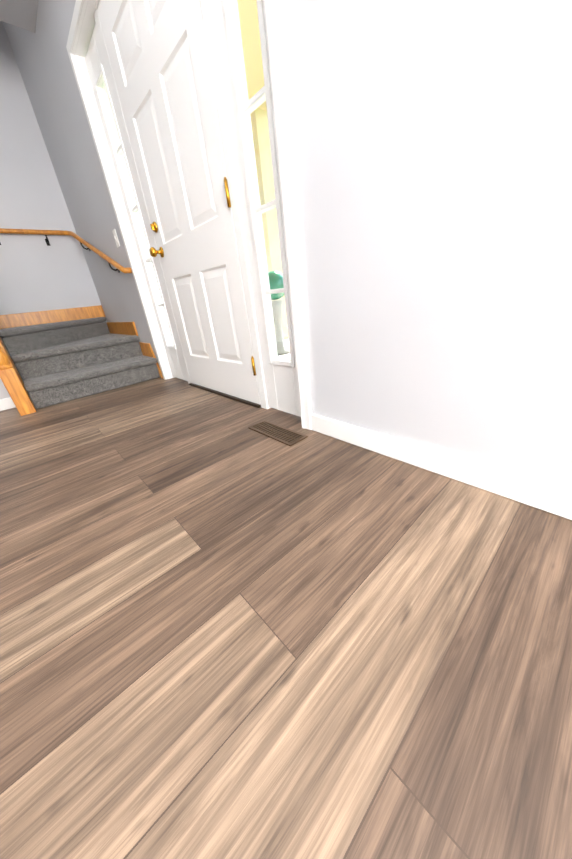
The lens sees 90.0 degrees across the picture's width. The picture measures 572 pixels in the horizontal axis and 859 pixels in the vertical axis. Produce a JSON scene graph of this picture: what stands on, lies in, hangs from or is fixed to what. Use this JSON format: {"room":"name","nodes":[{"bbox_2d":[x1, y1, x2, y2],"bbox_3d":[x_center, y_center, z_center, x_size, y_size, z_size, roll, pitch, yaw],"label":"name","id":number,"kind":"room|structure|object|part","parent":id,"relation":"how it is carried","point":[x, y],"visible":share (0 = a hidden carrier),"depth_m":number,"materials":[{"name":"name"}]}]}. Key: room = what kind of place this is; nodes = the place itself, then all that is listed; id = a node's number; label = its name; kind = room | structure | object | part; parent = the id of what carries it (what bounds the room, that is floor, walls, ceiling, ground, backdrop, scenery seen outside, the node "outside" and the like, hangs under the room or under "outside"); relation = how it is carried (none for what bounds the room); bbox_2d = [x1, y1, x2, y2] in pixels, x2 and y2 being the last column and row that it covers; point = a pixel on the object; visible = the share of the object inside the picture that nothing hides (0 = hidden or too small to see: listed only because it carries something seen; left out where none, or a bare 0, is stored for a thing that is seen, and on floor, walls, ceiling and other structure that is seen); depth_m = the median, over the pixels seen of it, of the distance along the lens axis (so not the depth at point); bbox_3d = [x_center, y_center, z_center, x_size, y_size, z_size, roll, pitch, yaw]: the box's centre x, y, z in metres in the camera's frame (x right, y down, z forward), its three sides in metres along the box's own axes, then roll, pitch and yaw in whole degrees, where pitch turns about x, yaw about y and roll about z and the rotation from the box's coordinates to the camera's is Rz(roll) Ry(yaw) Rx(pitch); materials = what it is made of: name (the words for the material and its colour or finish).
{"room":"entrance hall","nodes":[
{"label":"entrance hall","id":0,"kind":"room"},
{"bbox_2d":[0,0,19,398],"bbox_3d":[-2.494,-2.608,1.279,1.900,5.300,0.250,-26,32,-35],"label":"wall","id":1,"kind":"structure","parent":0,"point":[9,11],"depth_m":1.91,"materials":[{"name":"paint"}]},
{"bbox_2d":[0,397,15,410],"bbox_3d":[-2.493,-0.060,2.027,0.907,0.085,0.013,-26,32,-35],"label":"baseboard","id":2,"kind":"structure","parent":1,"relation":"attached to","point":[6,403],"depth_m":2.25,"materials":[{"name":"white wood"}]},
{"bbox_2d":[19,0,37,32],"bbox_3d":[-1.397,-1.358,-1.443,4.850,0.250,6.140,-26,32,-35],"label":"ceiling","id":3,"kind":"structure","parent":0,"point":[28,13],"depth_m":1.92,"materials":[{"name":"paint"}]},
{"bbox_2d":[0,21,106,321],"bbox_3d":[-3.489,-1.834,2.110,3.450,3.400,0.150,-26,32,-35],"label":"wall","id":4,"kind":"structure","parent":0,"point":[37,273],"depth_m":2.84,"materials":[{"name":"paint"}]},
{"bbox_2d":[0,377,571,858],"bbox_3d":[-1.466,0.879,0.034,4.850,0.100,7.140,-26,32,-35],"label":"floor","id":5,"kind":"structure","parent":0,"point":[226,631],"depth_m":0.54,"materials":[{"name":"brown wood"}]},
{"bbox_2d":[0,228,162,415],"bbox_3d":[-2.933,-1.496,1.609,3.136,3.109,1.463,-26,32,-35],"label":"staircase","id":6,"kind":"structure","parent":5,"relation":"on","point":[50,357],"depth_m":2.52,"materials":[{"name":"carpet"}]},
{"bbox_3d":[-2.953,-1.889,1.420,3.099,2.235,1.420,-26,32,-35],"label":"wall handrail","id":7,"kind":"part","parent":6,"relation":"part of","materials":[{"name":"brown wood"}]},
{"bbox_2d":[248,420,307,445],"bbox_3d":[-0.046,0.012,1.389,0.110,0.006,0.315,-26,32,-35],"label":"floor vent","id":8,"kind":"object","parent":5,"relation":"in","point":[286,436],"visible":1,"depth_m":1.37,"materials":[{"name":"brown metal"}]},
{"bbox_2d":[2,0,571,488],"bbox_3d":[-0.013,-1.538,0.668,0.250,3.400,6.990,-26,32,-35],"label":"wall","id":9,"kind":"structure","parent":0,"point":[432,148],"depth_m":0.76,"materials":[{"name":"paint"}]},
{"bbox_2d":[112,229,119,247],"bbox_3d":[-1.379,-1.547,2.314,0.014,0.116,0.070,-26,32,-35],"label":"light switch","id":10,"kind":"object","parent":9,"relation":"attached to","point":[116,237],"visible":0.98,"depth_m":2.31,"materials":[{"name":"white plastic"}]},
{"bbox_2d":[66,0,311,429],"bbox_3d":[-0.557,-1.208,1.615,0.182,2.105,1.870,-26,32,-35],"label":"door frame","id":11,"kind":"structure","parent":9,"relation":"attached to","point":[85,17],"depth_m":1.34,"materials":[{"name":"white wood"}]},
{"bbox_2d":[85,0,300,416],"bbox_3d":[-0.586,-1.168,1.603,0.128,2.018,1.735,-26,32,-35],"label":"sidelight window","id":12,"kind":"structure","parent":9,"relation":"in","point":[281,382],"depth_m":1.33,"materials":[{"name":"painted wood"},{"name":"glass"},{"name":"brass"}]},
{"bbox_3d":[-1.028,-1.360,2.109,0.050,2.018,0.339,-26,32,-35],"label":"sidelight panel","id":13,"kind":"part","parent":12,"relation":"part of","materials":[{"name":"white wood"}]},
{"bbox_3d":[-1.033,-1.419,2.083,0.005,1.580,0.150,-26,32,-35],"label":"sidelight glass","id":14,"kind":"part","parent":12,"relation":"part of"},
{"bbox_3d":[-0.872,-1.243,1.874,0.078,0.201,0.061,-26,32,-35],"label":"knob","id":15,"kind":"part","parent":12,"relation":"part of","materials":[{"name":"gold metal"}]},
{"bbox_2d":[97,0,260,403],"bbox_3d":[-0.558,-1.177,1.613,0.059,2.016,0.944,-26,32,-35],"label":"door leaf","id":16,"kind":"structure","parent":12,"relation":"attached to","point":[157,51],"depth_m":1.50,"materials":[{"name":"white wood"}]},
{"bbox_3d":[-0.251,-1.059,1.286,0.044,1.658,0.015,-26,32,-35],"label":"front door hinges","id":17,"kind":"part","parent":16,"relation":"part of","materials":[{"name":"gold metal"}]},
{"bbox_2d":[311,413,571,519],"bbox_3d":[1.303,0.409,0.146,0.013,0.085,3.500,-26,32,-35],"label":"baseboard","id":18,"kind":"structure","parent":9,"relation":"attached to","point":[543,495],"depth_m":0.91,"materials":[{"name":"white wood"}]},
{"bbox_3d":[19.364,-11.169,20.757,58.300,0.100,50.000,-26,32,-35],"label":"ground","id":19,"kind":"structure","parent":0,"visible":0},
{"bbox_2d":[278,338,289,358],"bbox_3d":[0.285,-0.619,2.891,2.100,0.180,5.200,-26,32,-35],"label":"porch","id":20,"kind":"object","parent":19,"relation":"on","point":[287,356],"depth_m":3.21,"materials":[{"name":"concrete"}]},
{"bbox_2d":[250,108,287,338],"bbox_3d":[-0.220,-2.550,3.882,0.260,2.540,0.260,-26,32,-35],"label":"post","id":21,"kind":"object","parent":20,"relation":"on","point":[263,139],"depth_m":3.57,"materials":[{"name":"beige paint"}]},
{"bbox_2d":[271,300,289,354],"bbox_3d":[-0.084,-1.139,3.206,0.220,0.560,0.220,-26,32,-35],"label":"pedestal","id":22,"kind":"object","parent":20,"relation":"on","point":[278,303],"depth_m":3.18,"materials":[{"name":"concrete"}]},
{"bbox_2d":[268,271,283,299],"bbox_3d":[-0.127,-1.521,3.023,0.280,0.280,0.280,-26,32,-35],"label":"ball","id":23,"kind":"object","parent":22,"relation":"on","point":[279,281],"depth_m":2.91,"materials":[{"name":"green ceramic"}]},
{"bbox_3d":[0.731,-2.185,2.892,0.220,2.540,3.720,-26,32,-35],"label":"porch column","id":24,"kind":"structure","parent":20,"relation":"on","visible":0},
{"bbox_2d":[237,0,266,110],"bbox_3d":[0.011,-3.042,1.732,2.100,0.140,5.600,-26,32,-35],"label":"porch roof","id":25,"kind":"structure","parent":24,"relation":"on","point":[253,29],"depth_m":2.44,"materials":[{"name":"beige"}]}
]}

